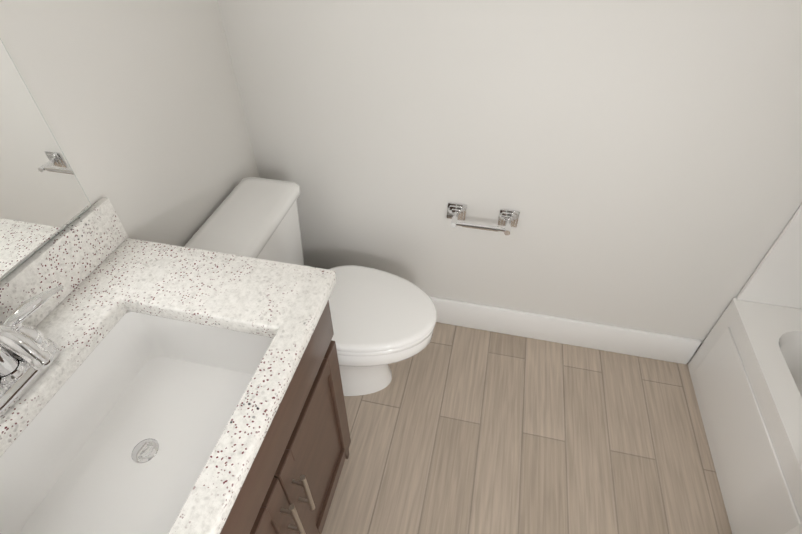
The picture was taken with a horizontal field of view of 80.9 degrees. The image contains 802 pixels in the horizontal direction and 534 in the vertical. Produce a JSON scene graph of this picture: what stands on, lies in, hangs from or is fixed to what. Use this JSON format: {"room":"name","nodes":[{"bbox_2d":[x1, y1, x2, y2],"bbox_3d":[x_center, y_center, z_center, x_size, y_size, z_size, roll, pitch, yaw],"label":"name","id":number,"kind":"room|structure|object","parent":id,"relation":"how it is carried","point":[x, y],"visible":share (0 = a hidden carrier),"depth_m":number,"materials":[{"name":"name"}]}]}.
{"room":"bathroom","nodes":[
{"label":"bathroom","id":0,"kind":"room"},
{"bbox_2d":[0,0,259,279],"bbox_3d":[-0.946,0.144,0.240,0.120,2.740,3.320,9,44,9],"label":"wall","id":1,"kind":"structure","parent":0,"point":[139,104],"depth_m":1.18,"materials":[{"name":"paint"}]},
{"bbox_2d":[0,39,91,280],"bbox_3d":[-0.787,-0.310,0.377,0.005,1.181,0.788,9,44,9],"label":"mirror","id":2,"kind":"object","parent":1,"relation":"attached to","point":[44,200],"visible":1,"depth_m":0.90,"materials":[{"name":"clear mirror"}]},
{"bbox_2d":[217,0,801,362],"bbox_3d":[0.743,-0.715,1.160,2.620,2.740,0.120,9,44,9],"label":"wall","id":3,"kind":"structure","parent":0,"point":[637,164],"depth_m":1.48,"materials":[{"name":"paint"}]},
{"bbox_2d":[446,202,519,234],"bbox_3d":[0.285,-0.161,1.670,0.257,0.070,0.088,9,44,9],"label":"paper holder","id":4,"kind":"object","parent":3,"relation":"attached to","point":[507,219],"visible":1,"depth_m":1.67,"materials":[{"name":"silver metal"}]},
{"bbox_2d":[429,296,700,363],"bbox_3d":[0.323,0.217,2.061,1.781,0.150,0.014,9,44,9],"label":"baseboard","id":5,"kind":"structure","parent":3,"relation":"attached to","point":[657,346],"depth_m":1.99,"materials":[{"name":"white wood"}]},
{"bbox_2d":[322,322,731,533],"bbox_3d":[0.335,1.365,0.979,2.740,0.060,3.320,9,44,9],"label":"floor","id":6,"kind":"structure","parent":0,"point":[454,429],"depth_m":1.70,"materials":[{"name":"brown wood"}]},
{"bbox_2d":[0,197,350,533],"bbox_3d":[-0.496,0.512,1.109,0.577,1.017,0.781,9,44,9],"label":"bathroom vanity","id":7,"kind":"object","parent":6,"relation":"on","point":[173,389],"visible":1,"depth_m":0.99,"materials":[{"name":"white stone"}]},
{"bbox_2d":[0,285,63,416],"bbox_3d":[-0.657,0.154,0.797,0.161,0.165,0.302,9,44,9],"label":"faucet","id":8,"kind":"object","parent":7,"relation":"on","point":[29,355],"visible":1,"depth_m":0.82,"materials":[{"name":"silver metal"}]},
{"bbox_2d":[184,177,436,395],"bbox_3d":[-0.243,0.154,1.691,0.745,0.743,0.472,9,44,9],"label":"toilet","id":9,"kind":"object","parent":6,"relation":"on","point":[382,320],"visible":0.5,"depth_m":1.58,"materials":[{"name":"white ceramic"}]},
{"bbox_2d":[688,204,801,533],"bbox_3d":[1.367,0.285,0.726,0.717,1.858,1.544,9,44,9],"label":"bathtub","id":10,"kind":"object","parent":6,"relation":"on","point":[745,366],"visible":1,"depth_m":1.53,"materials":[{"name":"white ceramic"}]},
{"bbox_3d":[0.083,0.574,0.233,0.948,2.115,0.136,9,44,9],"label":"door frame","id":11,"kind":"structure","parent":0,"visible":0},
{"bbox_2d":[785,523,801,533],"bbox_3d":[0.695,0.402,0.467,0.153,2.030,0.770,27,49,26],"label":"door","id":12,"kind":"structure","parent":11,"relation":"attached to","point":[797,529],"depth_m":1.07,"materials":[{"name":"white"}]}
]}

